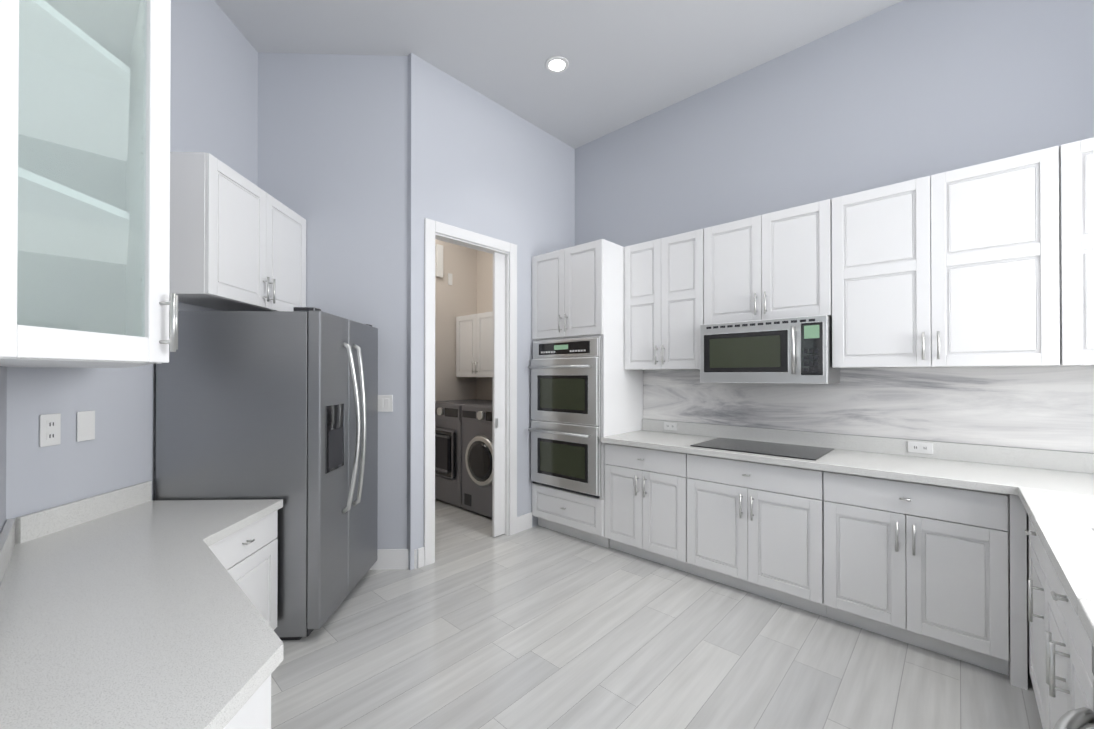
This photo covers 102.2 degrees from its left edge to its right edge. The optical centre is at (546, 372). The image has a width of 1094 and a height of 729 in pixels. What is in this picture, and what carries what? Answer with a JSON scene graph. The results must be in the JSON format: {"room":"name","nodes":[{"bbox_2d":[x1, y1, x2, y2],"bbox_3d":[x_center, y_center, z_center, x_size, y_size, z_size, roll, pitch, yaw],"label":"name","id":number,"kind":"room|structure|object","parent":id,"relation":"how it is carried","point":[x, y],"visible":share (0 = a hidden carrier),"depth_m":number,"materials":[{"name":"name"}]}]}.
{"room":"kitchen","nodes":[
{"label":"kitchen","id":0,"kind":"room"},
{"bbox_2d":[0,366,6,533],"bbox_3d":[0.589,-0.470,-0.869,7.450,3.740,0.120,0,0,43],"label":"wall","id":1,"kind":"structure","parent":0,"point":[3,401],"depth_m":1.59,"materials":[{"name":"grey paint"}]},
{"bbox_2d":[0,365,134,367],"bbox_3d":[-1.755,-0.554,1.659,0.417,1.065,0.363,0,0,43],"label":"upper cabinet","id":2,"kind":"object","parent":1,"relation":"attached to","point":[69,366],"visible":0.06,"depth_m":1.56,"materials":[{"name":"white wood"}]},
{"bbox_2d":[0,0,177,366],"bbox_3d":[-1.241,-0.557,1.174,0.992,1.065,0.375,0,0,44],"label":"upper cabinet","id":3,"kind":"object","parent":1,"relation":"attached to","point":[84,182],"visible":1,"depth_m":1.07,"materials":[{"name":"white wood"}]},
{"bbox_2d":[6,0,257,520],"bbox_3d":[-2.126,-0.452,2.447,0.120,3.740,1.706,0,0,-2],"label":"wall","id":4,"kind":"structure","parent":0,"point":[214,87],"depth_m":2.19,"materials":[{"name":"grey paint"}]},
{"bbox_2d":[39,413,60,446],"bbox_3d":[-2.036,0.235,1.809,0.009,0.130,0.076,0,0,-2],"label":"outlet","id":5,"kind":"object","parent":4,"relation":"attached to","point":[50,429],"depth_m":1.80,"materials":[{"name":"white plastic"}]},
{"bbox_2d":[77,411,94,441],"bbox_3d":[-2.042,0.235,1.953,0.006,0.130,0.076,0,0,-2],"label":"light switch","id":6,"kind":"object","parent":4,"relation":"attached to","point":[85,419],"depth_m":1.95,"materials":[{"name":"white plastic"}]},
{"bbox_2d":[169,152,305,310],"bbox_3d":[-1.877,-0.753,2.703,0.382,0.715,0.965,0,0,-2],"label":"upper cabinet","id":7,"kind":"object","parent":4,"relation":"attached to","point":[237,241],"visible":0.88,"depth_m":2.41,"materials":[{"name":"white wood"}]},
{"bbox_2d":[258,52,407,548],"bbox_3d":[-1.522,-0.448,3.261,1.143,3.740,0.120,0,0,-2],"label":"wall","id":8,"kind":"structure","parent":0,"point":[333,150],"depth_m":3.21,"materials":[{"name":"grey paint"}]},
{"bbox_2d":[378,395,392,411],"bbox_3d":[-1.181,0.222,3.201,0.120,0.120,0.009,0,0,-2],"label":"plate","id":9,"kind":"object","parent":8,"relation":"attached to","point":[385,403],"visible":0.96,"depth_m":3.20,"materials":[{"name":"white plastic"}]},
{"bbox_2d":[369,547,423,569],"bbox_3d":[-1.499,1.352,3.202,0.823,0.140,0.874,0,0,43],"label":"baseboard","id":10,"kind":"structure","parent":8,"relation":"attached to","point":[392,558],"depth_m":3.19,"materials":[{"name":"white wood"}]},
{"bbox_2d":[435,239,476,400],"bbox_3d":[-1.538,-0.438,5.065,0.120,3.740,1.970,0,0,43],"label":"wall","id":11,"kind":"structure","parent":0,"point":[456,298],"depth_m":5.39,"materials":[{"name":"beige paint"}]},
{"bbox_2d":[436,244,451,284],"bbox_3d":[-1.227,-1.292,5.289,0.030,0.450,0.235,0,0,43],"label":"panel","id":12,"kind":"object","parent":11,"relation":"attached to","point":[439,260],"visible":1,"depth_m":5.23,"materials":[{"name":"white plastic"}]},
{"bbox_2d":[407,53,574,569],"bbox_3d":[-0.343,-0.444,3.942,0.100,3.740,1.981,0,0,43],"label":"wall","id":13,"kind":"structure","parent":0,"point":[479,163],"depth_m":3.62,"materials":[{"name":"grey paint"}]},
{"bbox_2d":[424,218,516,565],"bbox_3d":[-0.624,0.142,3.623,0.120,2.565,0.925,0,0,43],"label":"door frame","id":14,"kind":"structure","parent":13,"relation":"attached to","point":[432,228],"depth_m":3.82,"materials":[{"name":"white wood"}]},
{"bbox_2d":[214,0,902,148],"bbox_3d":[0.860,-2.380,0.934,9.500,0.100,5.150,0,0,43],"label":"ceiling","id":15,"kind":"structure","parent":0,"point":[630,61],"depth_m":3.07,"materials":[{"name":"white paint"}]},
{"bbox_2d":[545,56,568,72],"bbox_3d":[0.075,-2.313,3.316,0.179,0.007,0.179,0,0,-2],"label":"recessed light","id":16,"kind":"object","parent":15,"relation":"in","point":[556,64],"visible":1,"depth_m":3.29,"materials":[{"name":"white plastic"}]},
{"bbox_2d":[271,499,1042,728],"bbox_3d":[0.860,1.460,0.913,9.500,0.100,5.150,0,0,43],"label":"floor","id":17,"kind":"structure","parent":0,"point":[476,625],"depth_m":2.18,"materials":[{"name":"grey wood"}]},
{"bbox_2d":[209,510,277,549],"bbox_3d":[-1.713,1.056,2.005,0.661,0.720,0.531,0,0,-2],"label":"drawer","id":18,"kind":"object","parent":17,"relation":"on","point":[262,534],"depth_m":2.10,"materials":[{"name":"white wood"}]},
{"bbox_2d":[211,550,277,629],"bbox_3d":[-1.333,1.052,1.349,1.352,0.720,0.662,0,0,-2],"label":"base cabinet","id":19,"kind":"object","parent":17,"relation":"on","point":[247,556],"depth_m":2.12,"materials":[{"name":"white wood"}]},
{"bbox_2d":[223,675,270,728],"bbox_3d":[-1.309,1.048,0.673,1.352,0.720,0.691,0,0,-2],"label":"base cabinet","id":20,"kind":"object","parent":17,"relation":"on","point":[255,713],"depth_m":0.99,"materials":[{"name":"white wood"}]},
{"bbox_2d":[0,481,282,728],"bbox_3d":[-1.329,0.622,1.300,1.394,0.140,1.981,0,0,-2],"label":"countertop","id":21,"kind":"structure","parent":20,"relation":"on","point":[131,607],"depth_m":1.16,"materials":[{"name":"stone"}]},
{"bbox_2d":[156,307,377,640],"bbox_3d":[-1.584,0.537,2.738,0.933,1.765,0.870,0,0,-2],"label":"refrigerator","id":22,"kind":"object","parent":17,"relation":"on","point":[257,405],"visible":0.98,"depth_m":2.31,"materials":[{"name":"black metal"}]},
{"bbox_2d":[435,399,492,507],"bbox_3d":[-0.929,0.882,5.073,0.690,1.100,0.770,0,0,43],"label":"dryer","id":23,"kind":"object","parent":17,"relation":"on","point":[448,451],"visible":0.4,"depth_m":4.73,"materials":[{"name":"silver metal"}]},
{"bbox_2d":[462,403,492,517],"bbox_3d":[-0.410,0.880,4.599,0.685,1.100,0.755,0,0,43],"label":"washer","id":24,"kind":"object","parent":17,"relation":"on","point":[476,458],"visible":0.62,"depth_m":4.38,"materials":[{"name":"silver metal"}]},
{"bbox_2d":[528,239,642,547],"bbox_3d":[0.329,0.176,3.993,0.796,2.500,0.732,0,0,43],"label":"tall cabinet","id":25,"kind":"object","parent":17,"relation":"on","point":[586,391],"visible":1,"depth_m":3.72,"materials":[{"name":"white wood"}]},
{"bbox_2d":[604,443,695,574],"bbox_3d":[0.944,0.990,3.500,0.761,0.868,0.607,0,0,43],"label":"base cabinet","id":26,"kind":"object","parent":17,"relation":"on","point":[650,494],"depth_m":3.25,"materials":[{"name":"white wood"}]},
{"bbox_2d":[696,455,839,620],"bbox_3d":[1.474,0.987,3.005,0.949,0.868,0.607,0,0,43],"label":"base cabinet","id":27,"kind":"object","parent":17,"relation":"on","point":[771,531],"depth_m":2.69,"materials":[{"name":"white wood"}]},
{"bbox_2d":[840,473,1027,689],"bbox_3d":[2.037,0.984,2.479,0.850,0.868,0.607,0,0,43],"label":"base cabinet","id":28,"kind":"object","parent":17,"relation":"on","point":[942,570],"depth_m":2.17,"materials":[{"name":"white wood"}]},
{"bbox_2d":[1027,626,1027,661],"bbox_3d":[2.535,0.981,1.939,0.610,0.868,0.721,0,0,43],"label":"base cabinet","id":29,"kind":"object","parent":17,"relation":"on","point":[1027,626],"depth_m":2.16,"materials":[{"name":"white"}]},
{"bbox_2d":[1024,514,1067,728],"bbox_3d":[2.139,0.979,1.517,0.607,0.868,0.565,0,0,43],"label":"base cabinet","id":30,"kind":"object","parent":17,"relation":"on","point":[1042,578],"depth_m":1.72,"materials":[{"name":"white wood"}]},
{"bbox_2d":[601,419,1093,494],"bbox_3d":[1.714,0.480,2.751,2.914,0.140,0.660,0,0,43],"label":"countertop","id":31,"kind":"structure","parent":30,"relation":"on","point":[988,468],"depth_m":2.52,"materials":[{"name":"stone"}]},
{"bbox_2d":[664,422,676,430],"bbox_3d":[1.055,0.458,3.770,0.116,0.065,0.009,0,0,43],"label":"electrical outlet plate","id":32,"kind":"object","parent":31,"relation":"attached to","point":[667,425],"depth_m":3.77,"materials":[{"name":"white plastic"}]},
{"bbox_2d":[690,438,833,460],"bbox_3d":[1.450,0.506,2.994,0.760,0.007,0.520,0,0,43],"label":"cooktop","id":33,"kind":"object","parent":31,"relation":"in","point":[782,450],"visible":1,"depth_m":2.92,"materials":[{"name":"black glass"}]},
{"bbox_2d":[908,441,932,453],"bbox_3d":[2.247,0.452,2.656,0.116,0.065,0.009,0,0,43],"label":"electrical outlet plate","id":34,"kind":"object","parent":31,"relation":"attached to","point":[920,447],"depth_m":2.65,"materials":[{"name":"white plastic"}]},
{"bbox_2d":[1013,483,1093,646],"bbox_3d":[1.623,0.627,0.986,0.640,0.254,2.010,0,0,43],"label":"countertop","id":35,"kind":"structure","parent":30,"relation":"on","point":[1053,490],"depth_m":1.38,"materials":[{"name":"stone"}]},
{"bbox_2d":[1040,594,1093,728],"bbox_3d":[1.709,1.090,1.057,0.607,0.640,0.952,0,0,43],"label":"base cabinet","id":36,"kind":"object","parent":17,"relation":"on","point":[1059,652],"depth_m":1.24,"materials":[{"name":"white wood"}]},
{"bbox_2d":[1053,645,1093,728],"bbox_3d":[1.138,0.974,0.524,0.714,0.868,0.598,0,0,43],"label":"dishwasher","id":37,"kind":"object","parent":17,"relation":"on","point":[1081,718],"visible":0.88,"depth_m":0.87,"materials":[{"name":"silver metal"}]},
{"bbox_2d":[476,0,1093,452],"bbox_3d":[2.525,-0.452,2.537,9.270,3.740,0.120,0,0,43],"label":"wall","id":38,"kind":"structure","parent":0,"point":[904,91],"depth_m":2.93,"materials":[{"name":"grey paint"}]},
{"bbox_2d":[456,311,492,376],"bbox_3d":[-0.472,-0.318,4.994,1.486,0.740,0.365,0,0,43],"label":"upper cabinet","id":39,"kind":"object","parent":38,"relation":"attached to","point":[474,345],"visible":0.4,"depth_m":5.13,"materials":[{"name":"white wood"}]},
{"bbox_2d":[624,137,1093,369],"bbox_3d":[2.322,-0.557,2.393,4.298,1.050,0.355,0,0,43],"label":"upper cabinet","id":40,"kind":"object","parent":38,"relation":"attached to","point":[989,264],"visible":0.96,"depth_m":2.47,"materials":[{"name":"white wood"}]},
{"bbox_2d":[700,315,839,383],"bbox_3d":[1.524,-0.141,3.070,0.798,0.420,0.434,0,0,43],"label":"microwave","id":41,"kind":"object","parent":40,"relation":"attached to","point":[791,350],"visible":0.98,"depth_m":2.89,"materials":[{"name":"silver metal"}]},
{"bbox_2d":[643,366,1093,452],"bbox_3d":[1.936,0.191,2.990,2.914,0.437,0.010,0,0,43],"label":"backsplash","id":42,"kind":"structure","parent":38,"relation":"attached to","point":[1049,408],"depth_m":2.70,"materials":[{"name":"grey stone"}]}
]}

